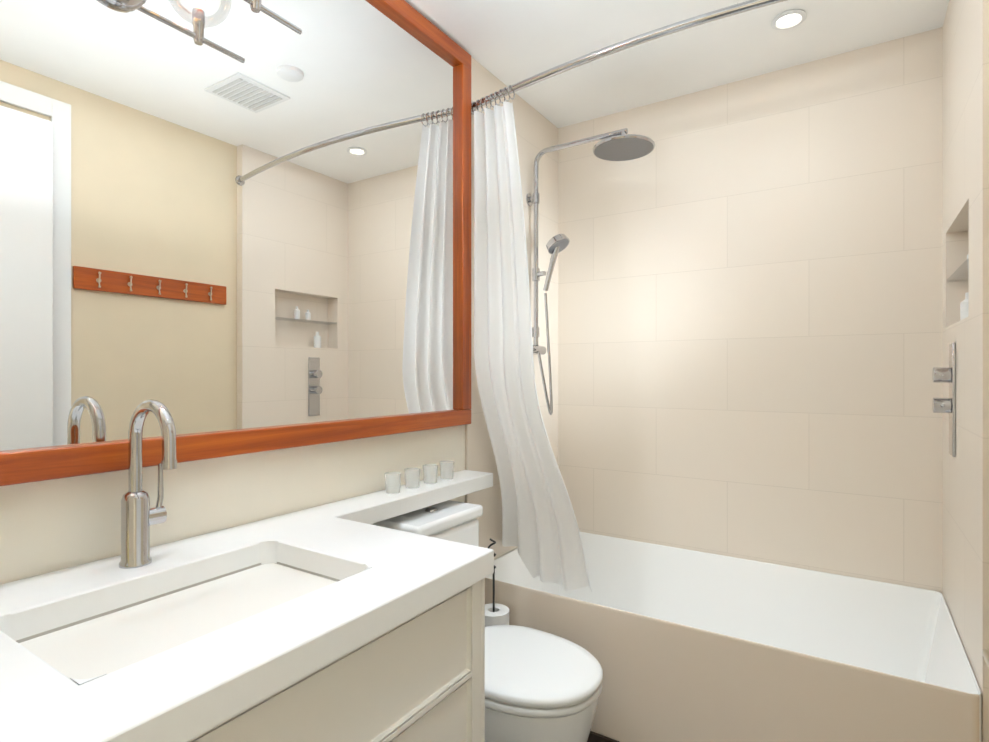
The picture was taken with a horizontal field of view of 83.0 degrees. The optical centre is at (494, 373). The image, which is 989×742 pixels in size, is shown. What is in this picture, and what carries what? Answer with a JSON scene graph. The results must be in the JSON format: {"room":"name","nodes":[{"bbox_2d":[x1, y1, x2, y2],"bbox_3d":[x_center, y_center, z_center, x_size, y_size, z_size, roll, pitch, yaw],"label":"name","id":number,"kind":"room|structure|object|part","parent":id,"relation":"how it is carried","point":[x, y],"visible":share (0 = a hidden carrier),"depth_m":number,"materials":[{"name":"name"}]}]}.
{"room":"bathroom","nodes":[
{"label":"bathroom","id":0,"kind":"room"},
{"bbox_2d":[0,425,517,584],"bbox_3d":[-0.396,0.040,1.787,0.100,2.513,2.636,0,0,33],"label":"wall","id":1,"kind":"structure","parent":0,"point":[48,526],"depth_m":1.28,"materials":[{"name":"beige paint"}]},
{"bbox_2d":[102,0,146,10],"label":"sconce","id":2,"kind":"object","parent":1,"relation":"attached to","point":[127,5],"depth_m":1.12,"materials":[{"name":"silver metal"}]},
{"bbox_2d":[0,0,470,485],"bbox_3d":[-0.548,-0.503,1.424,0.034,1.391,1.652,0,0,33],"label":"mirror","id":3,"kind":"object","parent":1,"relation":"attached to","point":[232,227],"visible":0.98,"depth_m":1.31,"materials":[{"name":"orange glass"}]},
{"bbox_3d":[-0.548,-1.171,1.424,0.034,0.056,1.652,0,0,33],"label":"frame","id":4,"kind":"part","parent":3,"relation":"part of","materials":[{"name":"brown wood"}]},
{"bbox_3d":[-0.548,0.164,1.424,0.034,0.056,1.652,0,0,33],"label":"frame","id":5,"kind":"part","parent":3,"relation":"part of","materials":[{"name":"brown wood"}]},
{"bbox_3d":[-0.116,-0.503,2.094,0.034,1.279,0.056,0,0,33],"label":"frame","id":6,"kind":"part","parent":3,"relation":"part of","materials":[{"name":"brown wood"}]},
{"bbox_2d":[243,0,301,34],"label":"sconce","id":7,"kind":"object","parent":1,"relation":"attached to","point":[256,6],"depth_m":1.27,"materials":[{"name":"silver metal"}]},
{"bbox_2d":[465,57,557,556],"bbox_3d":[0.102,-0.232,2.455,0.012,1.971,0.774,0,0,33],"label":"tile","id":8,"kind":"structure","parent":1,"relation":"attached to","point":[536,132],"depth_m":2.52,"materials":[{"name":"beige tile"}]},
{"bbox_2d":[526,128,654,414],"bbox_3d":[0.395,-0.405,2.374,0.568,1.190,0.250,0,0,33],"label":"shower","id":9,"kind":"object","parent":8,"relation":"attached to","point":[620,145],"visible":0.96,"depth_m":2.43,"materials":[{"name":"silver metal"}]},
{"bbox_2d":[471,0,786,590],"bbox_3d":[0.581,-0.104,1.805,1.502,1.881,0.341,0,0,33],"label":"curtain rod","id":10,"kind":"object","parent":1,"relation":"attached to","point":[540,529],"visible":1,"depth_m":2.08,"materials":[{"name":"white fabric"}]},
{"bbox_2d":[473,98,592,590],"bbox_3d":[0.143,-0.074,2.110,0.400,1.820,0.303,0,0,33],"label":"curtain","id":11,"kind":"object","parent":10,"relation":"hanging from","point":[538,516],"depth_m":2.09,"materials":[{"name":"fabric"}]},
{"bbox_3d":[0.521,-1.014,1.711,1.502,0.061,0.118,0,0,33],"label":"rod","id":12,"kind":"part","parent":10,"relation":"part of","materials":[{"name":"silver metal"}]},
{"bbox_2d":[405,0,948,127],"bbox_3d":[0.084,-1.267,1.001,1.760,0.100,3.436,0,0,33],"label":"ceiling","id":13,"kind":"structure","parent":0,"point":[508,42],"depth_m":2.04,"materials":[{"name":"paint"}]},
{"bbox_2d":[771,9,806,29],"bbox_3d":[1.010,-1.212,1.917,0.110,0.009,0.110,0,0,33],"label":"recessed light","id":14,"kind":"object","parent":13,"relation":"in","point":[789,19],"visible":1,"depth_m":1.92,"materials":[{"name":"white plastic"}]},
{"bbox_2d":[558,27,942,593],"bbox_3d":[0.972,0.039,2.413,1.520,2.513,0.100,0,0,33],"label":"wall","id":15,"kind":"structure","parent":0,"point":[750,314],"depth_m":2.26,"materials":[{"name":"tile"}]},
{"bbox_2d":[943,0,988,741],"bbox_3d":[1.439,0.040,1.614,0.150,2.513,0.736,0,0,33],"label":"tiled wall","id":16,"kind":"structure","parent":0,"point":[965,234],"depth_m":1.51,"materials":[{"name":"beige tile"}]},
{"bbox_2d":[932,342,955,456],"bbox_3d":[1.405,0.081,1.749,0.052,0.350,0.085,0,0,33],"label":"valve","id":17,"kind":"object","parent":16,"relation":"attached to","point":[943,375],"visible":1,"depth_m":1.73,"materials":[{"name":"silver metal"}]},
{"bbox_2d":[947,254,968,319],"bbox_3d":[1.445,-0.275,1.678,0.086,0.241,0.448,0,0,33],"label":"niche shelf","id":18,"kind":"object","parent":16,"relation":"in","point":[961,271],"visible":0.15,"depth_m":1.76,"materials":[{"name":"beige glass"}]},
{"bbox_3d":[1.445,-0.313,1.678,0.086,0.008,0.448,0,0,33],"label":"glass","id":19,"kind":"part","parent":18,"relation":"part of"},
{"bbox_3d":[0.084,1.346,1.001,1.760,0.100,3.436,0,0,33],"label":"floor","id":20,"kind":"structure","parent":0,"visible":0},
{"bbox_2d":[200,579,484,741],"bbox_3d":[-0.515,0.857,0.959,0.594,0.879,0.904,0,0,33],"label":"bathroom vanity","id":21,"kind":"object","parent":20,"relation":"on","point":[424,681],"depth_m":0.98,"materials":[{"name":"white wood"}]},
{"bbox_2d":[0,470,493,741],"bbox_3d":[-0.303,0.392,1.265,0.618,0.050,1.652,0,0,33],"label":"countertop","id":22,"kind":"structure","parent":21,"relation":"on","point":[187,691],"depth_m":0.87,"materials":[{"name":"white stone"}]},
{"bbox_2d":[112,399,176,570],"bbox_3d":[-0.637,0.208,1.058,0.164,0.319,0.083,0,0,33],"label":"faucet","id":23,"kind":"object","parent":22,"relation":"on","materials":[{"name":"silver metal"}]},
{"bbox_2d":[12,555,343,682],"bbox_3d":[-0.492,0.499,0.948,0.377,0.187,0.540,0,0,33],"label":"sink","id":24,"kind":"object","parent":22,"relation":"in","point":[85,644],"depth_m":0.96,"materials":[{"name":"white ceramic"}]},
{"bbox_2d":[373,500,602,741],"bbox_3d":[0.000,0.867,1.677,0.658,0.858,0.384,0,0,33],"label":"toilet","id":25,"kind":"object","parent":20,"relation":"on","point":[541,686],"visible":0.46,"depth_m":1.53,"materials":[{"name":"white ceramic"}]},
{"bbox_3d":[-0.205,0.464,1.794,0.186,0.040,0.339,0,0,33],"label":"tank lid","id":26,"kind":"part","parent":25,"relation":"part of","materials":[{"name":"white ceramic"}]},
{"bbox_3d":[0.079,0.869,1.626,0.467,0.022,0.382,0,0,33],"label":"seat","id":27,"kind":"part","parent":25,"relation":"part of","materials":[{"name":"white plastic"}]},
{"bbox_3d":[0.079,0.839,1.626,0.470,0.030,0.384,0,0,33],"label":"lid","id":28,"kind":"part","parent":25,"relation":"part of","materials":[{"name":"white plastic"}]},
{"bbox_2d":[485,538,508,626],"bbox_3d":[-0.003,0.940,1.994,0.120,0.713,0.120,0,0,33],"label":"toilet paper stand","id":29,"kind":"object","parent":20,"relation":"on","point":[496,614],"visible":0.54,"depth_m":1.97,"materials":[{"name":"white paper"}]},
{"bbox_2d":[485,532,981,741],"bbox_3d":[0.731,1.032,2.049,1.506,0.527,0.769,0,0,33],"label":"bathtub","id":30,"kind":"object","parent":20,"relation":"on","point":[682,645],"visible":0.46,"depth_m":1.84,"materials":[{"name":"beige ceramic"}]},
{"bbox_3d":[0.471,0.140,0.303,0.044,2.288,0.813,0,0,33],"label":"door frame","id":31,"kind":"structure","parent":20,"relation":"on","visible":0},
{"bbox_2d":[982,649,988,667],"bbox_3d":[0.566,0.324,0.570,0.086,0.052,0.158,0,0,33],"label":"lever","id":32,"kind":"object","parent":31,"relation":"attached to","point":[985,653],"visible":1,"depth_m":0.63,"materials":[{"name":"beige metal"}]}
]}

